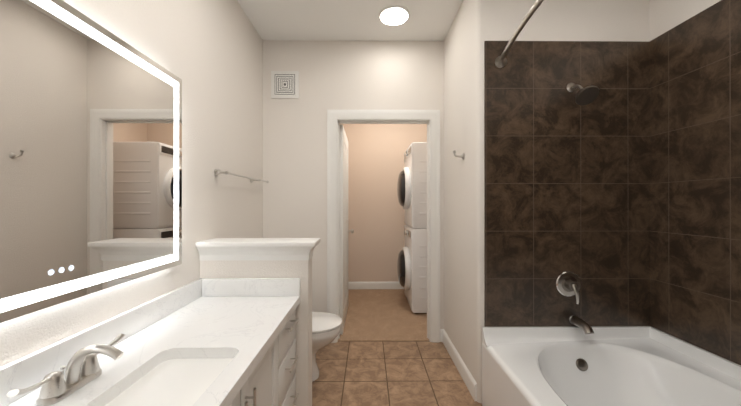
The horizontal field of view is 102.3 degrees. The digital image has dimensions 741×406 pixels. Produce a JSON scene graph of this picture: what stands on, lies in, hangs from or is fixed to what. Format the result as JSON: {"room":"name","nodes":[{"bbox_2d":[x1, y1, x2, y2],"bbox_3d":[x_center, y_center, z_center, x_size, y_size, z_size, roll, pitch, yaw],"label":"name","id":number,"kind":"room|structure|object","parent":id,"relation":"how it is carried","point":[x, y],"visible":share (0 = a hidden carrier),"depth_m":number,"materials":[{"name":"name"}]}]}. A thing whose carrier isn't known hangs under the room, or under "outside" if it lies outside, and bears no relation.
{"room":"bathroom","nodes":[
{"label":"bathroom","id":0,"kind":"room"},
{"bbox_2d":[0,0,262,366],"bbox_3d":[-1.030,-0.112,0.894,0.120,2.760,3.910,0,0,-1],"label":"wall","id":1,"kind":"structure","parent":0,"point":[209,53],"depth_m":1.69,"materials":[{"name":"white paint"}]},
{"bbox_2d":[0,0,181,322],"bbox_3d":[-0.952,-0.157,0.890,0.034,0.920,1.200,0,0,-1],"label":"led mirror","id":2,"kind":"object","parent":1,"relation":"attached to","point":[90,156],"visible":1,"depth_m":0.96,"materials":[{"name":"white mirror"}]},
{"bbox_2d":[0,278,199,389],"bbox_3d":[-0.958,0.478,0.878,0.020,0.100,1.660,0,0,-1],"label":"backsplash","id":3,"kind":"structure","parent":1,"relation":"attached to","point":[151,311],"depth_m":1.12,"materials":[{"name":"white stone"}]},
{"bbox_2d":[214,169,268,182],"bbox_3d":[-0.941,-0.190,2.225,0.080,0.050,0.890,0,0,-1],"label":"towel bar","id":4,"kind":"object","parent":1,"relation":"attached to","point":[217,172],"visible":1,"depth_m":1.98,"materials":[{"name":"silver metal"}]},
{"bbox_2d":[200,258,311,405],"bbox_3d":[-0.668,0.770,1.771,0.620,1.000,0.120,0,0,-1],"label":"wall","id":5,"kind":"structure","parent":0,"point":[301,270],"depth_m":1.71,"materials":[{"name":"white paint"}]},
{"bbox_2d":[200,278,299,297],"bbox_3d":[-0.678,0.479,1.701,0.552,0.100,0.020,0,0,-1],"label":"backsplash","id":6,"kind":"structure","parent":5,"relation":"attached to","point":[209,287],"depth_m":1.69,"materials":[{"name":"white stone"}]},
{"bbox_2d":[196,238,320,260],"bbox_3d":[-0.645,0.274,1.772,0.665,0.109,0.210,0,0,-1],"label":"trim","id":7,"kind":"structure","parent":5,"relation":"on","point":[256,249],"depth_m":1.70,"materials":[{"name":"white wood"}]},
{"bbox_2d":[237,0,462,40],"bbox_3d":[0.402,-1.540,1.744,3.000,0.100,5.580,0,0,-1],"label":"ceiling","id":8,"kind":"structure","parent":0,"point":[340,20],"depth_m":2.42,"materials":[{"name":"white paint"}]},
{"bbox_2d":[379,5,408,24],"bbox_3d":[0.187,-1.480,2.362,0.240,0.017,0.240,0,0,-1],"label":"recessed light","id":9,"kind":"object","parent":8,"relation":"in","point":[393,14],"visible":0.94,"depth_m":2.34,"materials":[{"name":"white"}]},
{"bbox_2d":[263,40,443,328],"bbox_3d":[0.453,-0.109,2.802,2.880,2.760,0.120,0,0,-1],"label":"wall","id":10,"kind":"structure","parent":0,"point":[371,75],"depth_m":2.73,"materials":[{"name":"white paint"}]},
{"bbox_2d":[271,71,298,97],"bbox_3d":[-0.781,-1.081,2.726,0.250,0.250,0.011,0,0,-1],"label":"air vent","id":11,"kind":"object","parent":10,"relation":"in","point":[284,84],"visible":1,"depth_m":2.72,"materials":[{"name":"white"}]},
{"bbox_2d":[340,124,353,333],"bbox_3d":[-0.287,0.253,3.275,0.175,2.014,0.847,0,0,-1],"label":"laundry door","id":12,"kind":"structure","parent":10,"relation":"in","point":[344,231],"depth_m":2.94,"materials":[{"name":"white wood"}]},
{"bbox_2d":[327,110,439,342],"bbox_3d":[0.121,0.209,2.799,1.033,2.124,0.166,0,0,-1],"label":"door frame","id":13,"kind":"structure","parent":10,"relation":"attached to","point":[432,116],"depth_m":2.72,"materials":[{"name":"white wood"}]},
{"bbox_2d":[440,329,443,341],"bbox_3d":[0.657,1.214,2.735,0.034,0.114,0.014,0,0,-1],"label":"baseboard","id":14,"kind":"structure","parent":10,"relation":"attached to","point":[441,335],"depth_m":2.73,"materials":[{"name":"white wood"}]},
{"bbox_2d":[338,289,428,340],"bbox_3d":[0.666,1.300,3.643,2.440,0.065,1.778,0,0,-1],"label":"floor","id":15,"kind":"structure","parent":0,"point":[380,315],"depth_m":3.27,"materials":[{"name":"brown carpet"}]},
{"bbox_2d":[397,225,426,313],"bbox_3d":[0.800,0.782,3.726,0.930,0.980,0.695,0,0,-1],"label":"washer","id":16,"kind":"object","parent":15,"relation":"on","point":[412,267],"visible":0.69,"depth_m":3.38,"materials":[{"name":"white metal"}]},
{"bbox_2d":[397,142,426,227],"bbox_3d":[0.800,-0.201,3.728,0.930,0.980,0.695,0,0,-1],"label":"dryer","id":17,"kind":"object","parent":16,"relation":"on","point":[412,188],"visible":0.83,"depth_m":3.38,"materials":[{"name":"white metal"}]},
{"bbox_2d":[343,124,426,281],"bbox_3d":[0.658,-0.106,4.474,2.440,2.760,0.120,0,0,-1],"label":"wall","id":18,"kind":"structure","parent":0,"point":[376,222],"depth_m":4.41,"materials":[{"name":"beige paint"}]},
{"bbox_2d":[348,281,403,288],"bbox_3d":[0.449,1.216,4.403,1.780,0.114,0.014,0,0,-1],"label":"baseboard","id":19,"kind":"structure","parent":18,"relation":"attached to","point":[377,285],"depth_m":4.39,"materials":[{"name":"white wood"}]},
{"bbox_2d":[312,341,481,405],"bbox_3d":[0.410,1.298,0.851,3.000,0.060,3.802,0,0,-1],"label":"floor","id":20,"kind":"structure","parent":0,"point":[389,373],"depth_m":2.19,"materials":[{"name":"tile"}]},
{"bbox_2d":[228,302,299,405],"bbox_3d":[-0.675,0.918,0.884,0.586,0.700,1.648,0,0,-1],"label":"bathroom vanity","id":21,"kind":"object","parent":20,"relation":"on","point":[272,382],"depth_m":1.33,"materials":[{"name":"white wood"}]},
{"bbox_2d":[24,294,299,405],"bbox_3d":[-0.682,0.548,0.881,0.573,0.040,1.660,0,0,-1],"label":"countertop","id":22,"kind":"structure","parent":21,"relation":"on","point":[235,330],"depth_m":1.14,"materials":[{"name":"white stone"}]},
{"bbox_2d":[0,330,127,405],"bbox_3d":[-0.798,0.467,0.855,0.170,0.122,0.324,0,0,-1],"label":"faucet","id":23,"kind":"object","parent":22,"relation":"on","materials":[{"name":"silver metal"}]},
{"bbox_2d":[108,358,223,405],"bbox_3d":[-0.605,0.637,0.856,0.292,0.162,0.482,0,0,-1],"label":"sink","id":24,"kind":"object","parent":22,"relation":"in","point":[171,383],"depth_m":0.94,"materials":[{"name":"white ceramic"}]},
{"bbox_2d":[312,312,341,381],"bbox_3d":[-0.592,0.879,2.191,0.764,0.782,0.470,0,0,-1],"label":"toilet","id":25,"kind":"object","parent":20,"relation":"on","point":[326,328],"visible":0.12,"depth_m":2.12,"materials":[{"name":"white ceramic"}]},
{"bbox_2d":[482,326,740,405],"bbox_3d":[1.242,1.025,1.137,1.068,0.488,1.496,0,0,-1],"label":"bathtub","id":26,"kind":"object","parent":20,"relation":"on","point":[600,366],"visible":1,"depth_m":1.68,"materials":[{"name":"white ceramic"}]},
{"bbox_2d":[444,0,649,402],"bbox_3d":[1.287,-0.110,2.324,1.220,2.760,0.850,0,0,-1],"label":"wall block","id":27,"kind":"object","parent":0,"point":[476,24],"visible":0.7,"depth_m":1.95,"materials":[{"name":"white paint"}]},
{"bbox_2d":[453,150,464,159],"bbox_3d":[0.639,-0.350,2.174,0.078,0.067,0.046,0,0,-1],"label":"robe hook","id":28,"kind":"object","parent":27,"relation":"attached to","point":[462,156],"visible":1,"depth_m":2.17,"materials":[{"name":"silver metal"}]},
{"bbox_2d":[443,330,476,400],"bbox_3d":[0.670,1.214,2.327,0.014,0.114,0.830,0,0,-1],"label":"baseboard","id":29,"kind":"structure","parent":27,"relation":"attached to","point":[466,375],"depth_m":2.18,"materials":[{"name":"white wood"}]},
{"bbox_2d":[484,41,649,326],"bbox_3d":[1.252,-0.123,1.894,1.058,1.805,0.010,0,0,-1],"label":"wall tile","id":30,"kind":"structure","parent":27,"relation":"attached to","point":[566,182],"depth_m":1.89,"materials":[{"name":"brown tile"}]},
{"bbox_2d":[495,0,543,67],"bbox_3d":[0.796,-0.891,1.136,0.134,0.074,1.513,0,0,-1],"label":"shower rod","id":31,"kind":"object","parent":30,"relation":"attached to","point":[501,61],"visible":1,"depth_m":1.56,"materials":[{"name":"silver metal"}]},
{"bbox_2d":[556,271,580,303],"bbox_3d":[1.252,0.523,1.849,0.160,0.187,0.078,0,0,-1],"label":"shower valve","id":32,"kind":"object","parent":30,"relation":"attached to","point":[568,283],"visible":1,"depth_m":1.88,"materials":[{"name":"silver metal"}]},
{"bbox_2d":[568,314,593,333],"bbox_3d":[1.282,0.740,1.808,0.062,0.073,0.159,0,0,-1],"label":"tub spout","id":33,"kind":"object","parent":30,"relation":"attached to","point":[584,326],"visible":1,"depth_m":1.79,"materials":[{"name":"silver metal"}]},
{"bbox_2d":[567,83,599,104],"bbox_3d":[1.272,-0.673,1.796,0.124,0.174,0.188,0,0,-1],"label":"shower head","id":34,"kind":"object","parent":30,"relation":"attached to","point":[587,95],"visible":1,"depth_m":1.75},
{"bbox_2d":[649,0,740,365],"bbox_3d":[1.848,-0.111,1.084,0.120,2.760,1.640,0,0,-1],"label":"wall","id":35,"kind":"structure","parent":0,"point":[665,16],"depth_m":1.77,"materials":[{"name":"white paint"}]},
{"bbox_2d":[649,0,740,364],"bbox_3d":[1.783,-0.124,1.139,0.010,1.805,1.510,0,0,-1],"label":"wall tile","id":36,"kind":"structure","parent":35,"relation":"attached to","point":[695,173],"depth_m":1.61,"materials":[{"name":"brown tile"}]}
]}

